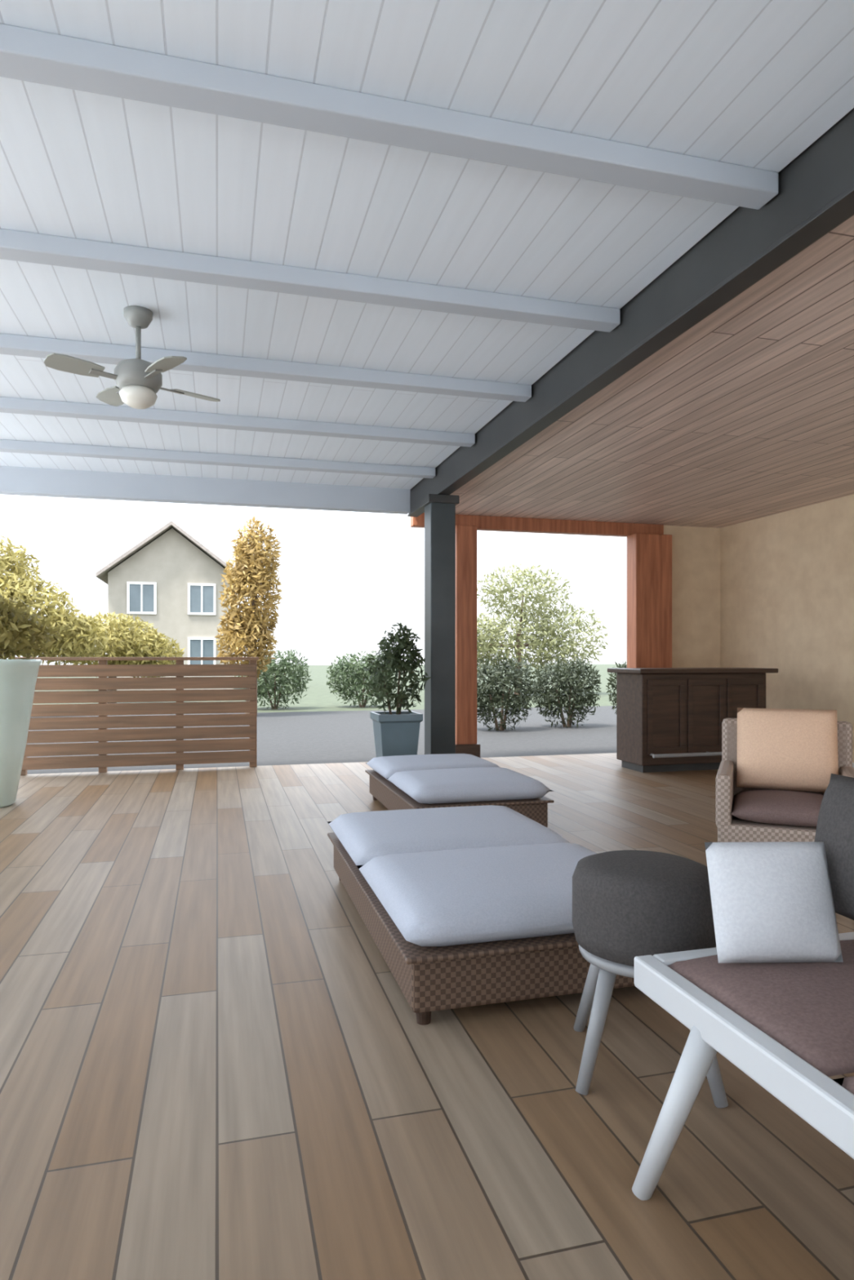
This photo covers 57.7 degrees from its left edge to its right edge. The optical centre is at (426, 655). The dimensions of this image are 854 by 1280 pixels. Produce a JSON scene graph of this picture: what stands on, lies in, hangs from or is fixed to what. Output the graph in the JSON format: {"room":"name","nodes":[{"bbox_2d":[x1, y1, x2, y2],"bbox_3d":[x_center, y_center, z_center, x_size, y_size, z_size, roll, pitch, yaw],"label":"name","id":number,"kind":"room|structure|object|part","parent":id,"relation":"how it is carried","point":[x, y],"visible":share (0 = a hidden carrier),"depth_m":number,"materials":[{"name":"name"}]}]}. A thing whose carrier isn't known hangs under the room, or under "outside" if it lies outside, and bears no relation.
{"room":"covered patio","nodes":[
{"label":"covered patio","id":0,"kind":"room"},
{"bbox_2d":[27,706,616,773],"bbox_3d":[0.048,1.370,13.998,16.600,0.160,9.000,0,0,-15],"label":"road","id":1,"kind":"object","parent":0,"point":[283,738],"depth_m":12.11,"materials":[{"name":"grey asphalt"}]},
{"bbox_2d":[213,515,283,713],"bbox_3d":[-3.800,-0.852,16.594,1.491,4.309,1.373,0,0,-15],"label":"slender tree","id":2,"kind":"object","parent":1,"relation":"on","point":[250,628],"visible":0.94,"depth_m":16.29,"materials":[{"name":"yellow plant"}]},
{"bbox_2d":[476,651,539,730],"bbox_3d":[1.256,0.638,13.390,1.364,1.415,1.081,0,0,-15],"label":"shrub","id":3,"kind":"object","parent":1,"relation":"on","point":[503,697],"visible":0.88,"depth_m":13.25,"materials":[{"name":"green plant"}]},
{"bbox_3d":[1.258,0.912,13.439,0.328,0.789,0.262,0,0,37],"label":"stem","id":4,"kind":"part","parent":3,"relation":"part of","materials":[{"name":"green plant"}]},
{"bbox_2d":[531,655,601,728],"bbox_3d":[2.521,0.666,14.040,1.356,1.332,1.097,0,0,-15],"label":"shrub","id":5,"kind":"object","parent":1,"relation":"on","point":[565,682],"visible":0.98,"depth_m":13.90,"materials":[{"name":"green plant"}]},
{"bbox_3d":[2.531,0.927,14.094,0.328,0.759,0.262,0,0,37],"label":"stem","id":6,"kind":"part","parent":5,"relation":"part of","materials":[{"name":"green plant"}]},
{"bbox_2d":[605,659,626,714],"bbox_3d":[3.918,0.662,14.007,1.393,1.375,1.073,0,0,-15],"label":"shrub","id":7,"kind":"object","parent":1,"relation":"on","point":[611,680],"visible":0.06,"depth_m":14.00,"materials":[{"name":"green plant"}]},
{"bbox_2d":[32,663,626,712],"bbox_3d":[-11.878,1.400,63.087,130.000,0.200,92.000,0,0,-15],"label":"lawn","id":8,"kind":"structure","parent":0,"point":[318,697],"depth_m":25.61,"materials":[{"name":"green plant"}]},
{"bbox_2d":[0,535,109,664],"bbox_3d":[-8.941,-0.705,16.762,3.892,4.017,2.875,0,0,-15],"label":"bush","id":9,"kind":"object","parent":8,"relation":"on","point":[24,588],"visible":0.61,"depth_m":16.71,"materials":[{"name":"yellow plant"}]},
{"bbox_2d":[57,610,184,703],"bbox_3d":[-8.111,0.049,20.598,3.284,2.511,2.362,0,0,-15],"label":"bush","id":10,"kind":"object","parent":8,"relation":"on","point":[145,643],"visible":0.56,"depth_m":20.14,"materials":[{"name":"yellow plant"}]},
{"bbox_2d":[96,520,234,690],"bbox_3d":[-10.014,-1.800,30.907,5.100,6.200,5.700,0,0,-15],"label":"house","id":11,"kind":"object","parent":8,"relation":"on","point":[169,580],"visible":0.59,"depth_m":28.55,"materials":[{"name":"beige paint"}]},
{"bbox_3d":[-10.386,-2.100,28.259,0.840,1.000,0.040,0,0,-15],"label":"pane","id":12,"kind":"part","parent":11,"relation":"part of","materials":[{"name":"clear glass"}]},
{"bbox_3d":[-8.359,-0.100,28.807,0.840,1.000,0.040,0,0,-15],"label":"pane","id":13,"kind":"part","parent":11,"relation":"part of","materials":[{"name":"clear glass"}]},
{"bbox_3d":[-8.359,-2.100,28.807,0.840,1.000,0.040,0,0,-15],"label":"pane","id":14,"kind":"part","parent":11,"relation":"part of","materials":[{"name":"clear glass"}]},
{"bbox_2d":[238,648,311,709],"bbox_3d":[-3.711,0.562,18.896,1.848,1.554,1.446,0,0,-15],"label":"shrub","id":15,"kind":"object","parent":8,"relation":"on","point":[264,686],"visible":0.71,"depth_m":18.72,"materials":[{"name":"green plant"}]},
{"bbox_3d":[-3.722,0.867,18.946,0.441,0.881,0.350,0,0,37],"label":"stem","id":16,"kind":"part","parent":15,"relation":"part of","materials":[{"name":"green plant"}]},
{"bbox_2d":[326,649,395,707],"bbox_3d":[-1.639,0.598,19.664,1.839,1.507,1.465,0,0,-15],"label":"shrub","id":17,"kind":"object","parent":8,"relation":"on","point":[348,665],"visible":0.67,"depth_m":19.41,"materials":[{"name":"green plant"}]},
{"bbox_3d":[-1.650,0.882,19.714,0.441,0.852,0.350,0,0,37],"label":"stem","id":18,"kind":"part","parent":17,"relation":"part of","materials":[{"name":"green plant"}]},
{"bbox_2d":[423,563,608,695],"bbox_3d":[3.004,-0.890,25.694,6.360,4.387,2.963,0,0,-18],"label":"leafy tree","id":19,"kind":"object","parent":8,"relation":"on","point":[542,628],"visible":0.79,"depth_m":25.29,"materials":[{"name":"green plant"}]},
{"bbox_2d":[0,752,853,1279],"bbox_3d":[0.361,1.325,2.687,11.300,0.150,13.000,0,0,-15],"label":"floor","id":20,"kind":"structure","parent":0,"point":[213,1067],"depth_m":2.26,"materials":[{"name":"brown wood"}]},
{"bbox_2d":[0,593,61,808],"bbox_3d":[-3.646,0.314,6.471,1.108,1.871,0.883,0,0,-15],"label":"planter","id":21,"kind":"object","parent":20,"relation":"on","point":[18,677],"visible":1,"depth_m":6.38,"materials":[{"name":"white ceramic"}]},
{"bbox_3d":[-3.675,0.640,6.465,0.840,1.220,0.840,0,0,-15],"label":"pot","id":22,"kind":"part","parent":21,"relation":"part of","materials":[{"name":"green ceramic"}]},
{"bbox_2d":[15,657,258,775],"bbox_3d":[-3.093,0.632,8.414,2.480,1.235,0.140,0,0,-15],"label":"fence","id":23,"kind":"object","parent":20,"relation":"on","point":[103,670],"visible":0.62,"depth_m":8.37,"materials":[{"name":"brown wood"}]},
{"bbox_3d":[-4.238,0.650,8.127,0.080,1.200,0.078,0,0,-15],"label":"post","id":24,"kind":"part","parent":23,"relation":"part of","materials":[{"name":"brown wood"}]},
{"bbox_3d":[-3.479,0.650,8.332,0.080,1.200,0.078,0,0,-15],"label":"post","id":25,"kind":"part","parent":23,"relation":"part of","materials":[{"name":"brown wood"}]},
{"bbox_3d":[-3.093,0.033,8.414,2.480,0.035,0.140,0,0,-15],"label":"cap rail","id":26,"kind":"part","parent":23,"relation":"part of","materials":[{"name":"brown wood"}]},
{"bbox_3d":[-2.719,0.650,8.537,0.080,1.200,0.078,0,0,-15],"label":"post","id":27,"kind":"part","parent":23,"relation":"part of","materials":[{"name":"brown wood"}]},
{"bbox_3d":[-1.960,0.650,8.742,0.080,1.200,0.078,0,0,-15],"label":"post","id":28,"kind":"part","parent":23,"relation":"part of","materials":[{"name":"brown wood"}]},
{"bbox_2d":[363,622,431,757],"bbox_3d":[-0.296,0.460,7.461,0.656,1.579,0.658,0,0,-15],"label":"potted shrub","id":29,"kind":"object","parent":20,"relation":"on","point":[396,733],"visible":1,"depth_m":7.33,"materials":[{"name":"green plant"}]},
{"bbox_3d":[-0.336,0.346,7.415,0.242,0.494,0.186,0,0,8],"label":"stem","id":30,"kind":"part","parent":29,"relation":"part of","materials":[{"name":"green plant"}]},
{"bbox_2d":[369,711,422,757],"bbox_3d":[-0.298,0.900,7.461,0.424,0.700,0.424,0,0,-15],"label":"pot","id":31,"kind":"object","parent":29,"relation":"attached to","point":[396,733],"depth_m":7.29,"materials":[{"name":"grey plastic"}]},
{"bbox_2d":[420,493,459,754],"bbox_3d":[0.130,-0.182,7.908,0.360,2.865,0.360,0,0,-15],"label":"column","id":32,"kind":"structure","parent":20,"relation":"on","point":[439,509],"depth_m":7.79,"materials":[{"name":"metal"}]},
{"bbox_3d":[0.130,-1.571,7.908,0.320,0.082,0.320,0,0,-15],"label":"cap plate","id":33,"kind":"part","parent":32,"relation":"part of","materials":[{"name":"grey metal"}]},
{"bbox_2d":[364,753,553,826],"bbox_3d":[0.169,1.054,6.080,1.000,0.393,1.750,0,0,-15],"label":"daybed","id":34,"kind":"object","parent":20,"relation":"on","point":[402,782],"visible":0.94,"depth_m":5.45,"materials":[{"name":"white fabric"}]},
{"bbox_2d":[364,753,499,782],"bbox_3d":[0.055,0.928,6.502,1.000,0.143,0.871,0,0,-15],"label":"seat cushion","id":35,"kind":"object","parent":34,"relation":"on","point":[384,767],"depth_m":6.32,"materials":[{"name":"grey fabric"}]},
{"bbox_2d":[386,767,552,804],"bbox_3d":[0.283,0.928,5.657,1.000,0.143,0.871,0,0,-15],"label":"seat cushion","id":36,"kind":"object","parent":34,"relation":"on","point":[477,785],"depth_m":5.34,"materials":[{"name":"grey fabric"}]},
{"bbox_2d":[455,524,479,757],"bbox_3d":[0.443,-0.150,9.319,0.320,2.800,0.300,0,0,-15],"label":"pillar","id":37,"kind":"structure","parent":20,"relation":"on","point":[465,535],"depth_m":9.20,"materials":[{"name":"brown wood"}]},
{"bbox_2d":[327,804,635,1025],"bbox_3d":[0.215,1.054,3.611,1.100,0.393,1.900,0,0,-15],"label":"daybed","id":38,"kind":"object","parent":20,"relation":"on","point":[471,905],"visible":0.85,"depth_m":2.86,"materials":[{"name":"white fabric"}]},
{"bbox_2d":[327,804,570,865],"bbox_3d":[0.091,0.928,4.070,1.100,0.143,0.946,0,0,-15],"label":"seat cushion","id":39,"kind":"object","parent":38,"relation":"on","point":[358,837],"depth_m":3.86,"materials":[{"name":"grey fabric"}]},
{"bbox_2d":[356,842,596,946],"bbox_3d":[0.339,0.928,3.153,1.100,0.143,0.946,0,0,-15],"label":"seat cushion","id":40,"kind":"object","parent":38,"relation":"on","point":[517,895],"depth_m":2.86,"materials":[{"name":"grey fabric"}]},
{"bbox_2d":[626,533,671,667],"bbox_3d":[2.856,-0.150,9.971,0.580,2.800,0.300,0,0,-15],"label":"pillar","id":41,"kind":"structure","parent":20,"relation":"on","point":[649,556],"depth_m":9.86,"materials":[{"name":"brown wood"}]},
{"bbox_2d":[572,849,728,1107],"bbox_3d":[0.663,0.943,2.375,0.430,0.626,0.430,0,0,11],"label":"stool","id":42,"kind":"object","parent":20,"relation":"on","point":[627,904],"visible":0.81,"depth_m":2.22,"materials":[{"name":"grey fabric"}]},
{"bbox_3d":[0.541,1.076,2.542,0.052,0.359,0.161,0,0,-39],"label":"leg","id":43,"kind":"part","parent":42,"relation":"part of","materials":[{"name":"grey metal"}]},
{"bbox_3d":[0.497,1.076,2.254,0.161,0.359,0.052,0,0,-39],"label":"leg","id":44,"kind":"part","parent":42,"relation":"part of","materials":[{"name":"grey metal"}]},
{"bbox_3d":[0.663,0.900,2.375,0.390,0.030,0.390,0,0,-15],"label":"seat","id":45,"kind":"part","parent":42,"relation":"part of","materials":[{"name":"grey metal"}]},
{"bbox_3d":[0.663,0.760,2.375,0.430,0.260,0.430,0,0,-15],"label":"seat","id":46,"kind":"part","parent":42,"relation":"part of","materials":[{"name":"grey fabric"}]},
{"bbox_3d":[0.785,1.076,2.209,0.052,0.359,0.161,0,0,-39],"label":"leg","id":47,"kind":"part","parent":42,"relation":"part of","materials":[{"name":"grey metal"}]},
{"bbox_2d":[607,667,777,773],"bbox_3d":[2.969,0.695,8.655,1.710,1.110,0.780,0,0,-15],"label":"bar counter","id":48,"kind":"object","parent":20,"relation":"on","point":[668,719],"depth_m":8.39,"materials":[{"name":"brown wood"}]},
{"bbox_3d":[2.558,0.650,8.296,0.450,0.800,0.018,0,0,-15],"label":"panel","id":49,"kind":"part","parent":48,"relation":"part of","materials":[{"name":"brown wood"}]},
{"bbox_3d":[3.050,1.050,8.356,1.450,0.040,0.160,0,0,-15],"label":"foot rail","id":50,"kind":"part","parent":48,"relation":"part of","materials":[{"name":"grey metal"}]},
{"bbox_2d":[607,667,777,673],"bbox_3d":[2.961,0.165,8.684,1.710,0.050,0.720,0,0,-15],"label":"countertop","id":51,"kind":"structure","parent":48,"relation":"on","point":[623,670],"depth_m":8.37,"materials":[{"name":"brown wood"}]},
{"bbox_3d":[3.031,0.650,8.424,0.450,0.800,0.018,0,0,-15],"label":"panel","id":52,"kind":"part","parent":48,"relation":"part of","materials":[{"name":"brown wood"}]},
{"bbox_3d":[3.504,0.650,8.552,0.450,0.800,0.018,0,0,-15],"label":"panel","id":53,"kind":"part","parent":48,"relation":"part of","materials":[{"name":"brown wood"}]},
{"bbox_2d":[631,773,853,1199],"bbox_3d":[1.141,0.792,1.262,1.002,0.931,1.800,0,0,-15],"label":"sofa","id":54,"kind":"object","parent":20,"relation":"on","point":[788,1027],"visible":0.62,"depth_m":1.75,"materials":[{"name":"white metal"}]},
{"bbox_3d":[0.574,1.050,1.784,0.200,0.415,0.067,0,0,13],"label":"leg","id":55,"kind":"part","parent":54,"relation":"part of","materials":[{"name":"white metal"}]},
{"bbox_3d":[1.160,0.825,1.267,0.800,0.080,1.800,0,0,-15],"label":"frame","id":56,"kind":"part","parent":54,"relation":"part of","materials":[{"name":"white metal"}]},
{"bbox_2d":[667,939,853,1076],"bbox_3d":[1.000,0.792,1.827,0.695,0.075,0.565,0,0,-15],"label":"seat cushion","id":57,"kind":"object","parent":54,"relation":"on","point":[805,1011],"depth_m":1.73,"materials":[{"name":"brown fabric"}]},
{"bbox_2d":[704,841,842,963],"bbox_3d":[0.870,0.618,1.948,0.310,0.276,0.142,0,0,-1],"label":"throw pillow","id":58,"kind":"object","parent":54,"relation":"on","point":[771,901],"visible":1,"depth_m":1.91,"materials":[{"name":"grey fabric"}]},
{"bbox_2d":[813,773,853,919],"bbox_3d":[1.156,0.504,1.874,0.199,0.354,0.555,0,0,-15],"label":"cushion","id":59,"kind":"object","parent":54,"relation":"on","point":[835,821],"depth_m":1.98,"materials":[{"name":"grey fabric"}]},
{"bbox_2d":[831,1075,853,1094],"bbox_3d":[1.150,0.792,1.272,0.695,0.075,0.565,0,0,-15],"label":"seat cushion","id":60,"kind":"object","parent":54,"relation":"on","point":[845,1086],"depth_m":1.43,"materials":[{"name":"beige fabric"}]},
{"bbox_2d":[715,717,853,842],"bbox_3d":[2.060,0.820,4.438,0.740,0.861,0.710,0,0,23],"label":"rattan armchair","id":61,"kind":"object","parent":20,"relation":"on","point":[742,815],"visible":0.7,"depth_m":4.24,"materials":[{"name":"brown wicker"}]},
{"bbox_3d":[1.750,0.800,4.552,0.080,0.300,0.680,0,0,23],"label":"armrest","id":62,"kind":"part","parent":61,"relation":"part of","materials":[{"name":"beige wicker"}]},
{"bbox_3d":[2.058,0.985,4.433,0.720,0.130,0.700,0,0,23],"label":"seat","id":63,"kind":"part","parent":61,"relation":"part of","materials":[{"name":"beige wicker"}]},
{"bbox_2d":[730,789,823,826],"bbox_3d":[2.043,0.853,4.396,0.580,0.145,0.620,0,0,23],"label":"seat cushion","id":64,"kind":"object","parent":61,"relation":"on","point":[748,807],"depth_m":4.22,"materials":[{"name":"brown fabric"}]},
{"bbox_3d":[2.183,0.670,4.728,0.720,0.560,0.080,0,0,23],"label":"backrest","id":65,"kind":"part","parent":61,"relation":"part of","materials":[{"name":"beige fabric"}]},
{"bbox_2d":[736,707,838,792],"bbox_3d":[2.115,0.550,4.567,0.540,0.466,0.220,0,0,23],"label":"pillow","id":66,"kind":"object","parent":61,"relation":"on","point":[778,748],"visible":0.96,"depth_m":4.50,"materials":[{"name":"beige fabric"}]},
{"bbox_3d":[2.358,0.800,4.295,0.080,0.300,0.680,0,0,23],"label":"armrest","id":67,"kind":"part","parent":61,"relation":"part of","materials":[{"name":"beige wicker"}]},
{"bbox_2d":[0,0,853,489],"bbox_3d":[-1.812,-1.960,1.970,6.730,0.120,12.750,0,0,-15],"label":"ceiling","id":68,"kind":"structure","parent":0,"point":[750,83],"depth_m":3.15,"materials":[{"name":"white wood"}]},
{"bbox_2d":[44,305,220,408],"bbox_3d":[-1.593,-1.635,4.283,0.737,0.530,0.737,0,0,2],"label":"ceiling fan","id":69,"kind":"object","parent":68,"relation":"hanging from","point":[138,380],"visible":1,"depth_m":4.20,"materials":[{"name":"metal"}]},
{"bbox_3d":[-1.841,-1.515,4.050,0.280,0.040,0.142,0,0,-43],"label":"blade","id":70,"kind":"part","parent":69,"relation":"part of","materials":[{"name":"grey paint"}]},
{"bbox_3d":[-1.825,-1.515,4.531,0.142,0.040,0.280,0,0,-43],"label":"blade","id":71,"kind":"part","parent":69,"relation":"part of","materials":[{"name":"grey paint"}]},
{"bbox_3d":[-1.593,-1.715,4.283,0.027,0.230,0.028,0,0,-15],"label":"rod","id":72,"kind":"part","parent":69,"relation":"part of","materials":[{"name":"metal"}]},
{"bbox_3d":[-1.593,-1.545,4.283,0.250,0.170,0.250,0,0,-15],"label":"motor","id":73,"kind":"part","parent":69,"relation":"part of","materials":[{"name":"metal"}]},
{"bbox_3d":[-1.593,-1.417,4.283,0.200,0.095,0.200,0,0,-15],"label":"light globe","id":74,"kind":"part","parent":69,"relation":"part of","materials":[{"name":"white glass"}]},
{"bbox_3d":[-1.361,-1.515,4.035,0.142,0.040,0.280,0,0,-43],"label":"blade","id":75,"kind":"part","parent":69,"relation":"part of","materials":[{"name":"grey paint"}]},
{"bbox_3d":[-1.345,-1.515,4.515,0.280,0.040,0.142,0,0,-43],"label":"blade","id":76,"kind":"part","parent":69,"relation":"part of","materials":[{"name":"grey paint"}]},
{"bbox_2d":[0,466,410,514],"bbox_3d":[-3.457,-1.830,8.052,6.730,0.380,0.150,0,0,-15],"label":"beam","id":77,"kind":"structure","parent":68,"relation":"attached to","point":[16,481],"depth_m":8.25,"materials":[{"name":"white wood"}]},
{"bbox_2d":[0,439,435,478],"bbox_3d":[-3.176,-1.857,7.014,6.730,0.085,0.120,0,0,-15],"label":"beam","id":78,"kind":"structure","parent":68,"relation":"attached to","point":[6,446],"depth_m":7.28,"materials":[{"name":"white wood"}]},
{"bbox_2d":[0,396,475,447],"bbox_3d":[-2.852,-1.857,5.817,6.730,0.085,0.120,0,0,-15],"label":"beam","id":79,"kind":"structure","parent":68,"relation":"attached to","point":[7,405],"depth_m":6.12,"materials":[{"name":"white wood"}]},
{"bbox_2d":[0,333,531,401],"bbox_3d":[-2.529,-1.857,4.620,6.730,0.085,0.120,0,0,-15],"label":"beam","id":80,"kind":"structure","parent":68,"relation":"attached to","point":[10,344],"depth_m":5.00,"materials":[{"name":"white wood"}]},
{"bbox_2d":[0,228,620,332],"bbox_3d":[-2.205,-1.857,3.423,6.730,0.085,0.120,0,0,-15],"label":"beam","id":81,"kind":"structure","parent":68,"relation":"attached to","point":[17,246],"depth_m":3.80,"materials":[{"name":"white wood"}]},
{"bbox_2d":[0,23,777,209],"bbox_3d":[-1.881,-1.857,2.226,6.730,0.085,0.120,0,0,-15],"label":"beam","id":82,"kind":"structure","parent":68,"relation":"attached to","point":[28,55],"depth_m":2.64,"materials":[{"name":"white wood"}]},
{"bbox_2d":[407,107,853,516],"bbox_3d":[1.494,-1.827,2.864,0.120,0.425,12.750,0,0,-15],"label":"beam","id":83,"kind":"structure","parent":68,"relation":"attached to","point":[815,194],"depth_m":3.68,"materials":[{"name":"grey metal"}]},
{"bbox_2d":[449,214,853,528],"bbox_3d":[3.654,-1.790,3.630,4.450,0.160,13.100,0,0,-15],"label":"ceiling","id":84,"kind":"structure","parent":0,"point":[746,414],"depth_m":5.81,"materials":[{"name":"brown wood"}]},
{"bbox_2d":[663,524,719,667],"bbox_3d":[3.571,-0.230,10.392,1.080,2.960,0.200,0,0,-15],"label":"wall","id":85,"kind":"structure","parent":0,"point":[695,550],"depth_m":10.28,"materials":[{"name":"beige paint"}]},
{"bbox_2d":[410,512,663,537],"bbox_3d":[1.442,-1.630,9.744,3.370,0.160,0.140,0,0,-15],"label":"beam","id":86,"kind":"structure","parent":85,"relation":"attached to","point":[493,523],"depth_m":9.71,"materials":[{"name":"brown wood"}]},
{"bbox_2d":[720,493,853,762],"bbox_3d":[5.719,-0.230,4.136,0.200,2.960,13.000,0,0,-15],"label":"wall","id":87,"kind":"structure","parent":0,"point":[787,577],"depth_m":9.03,"materials":[{"name":"beige paint"}]}
]}

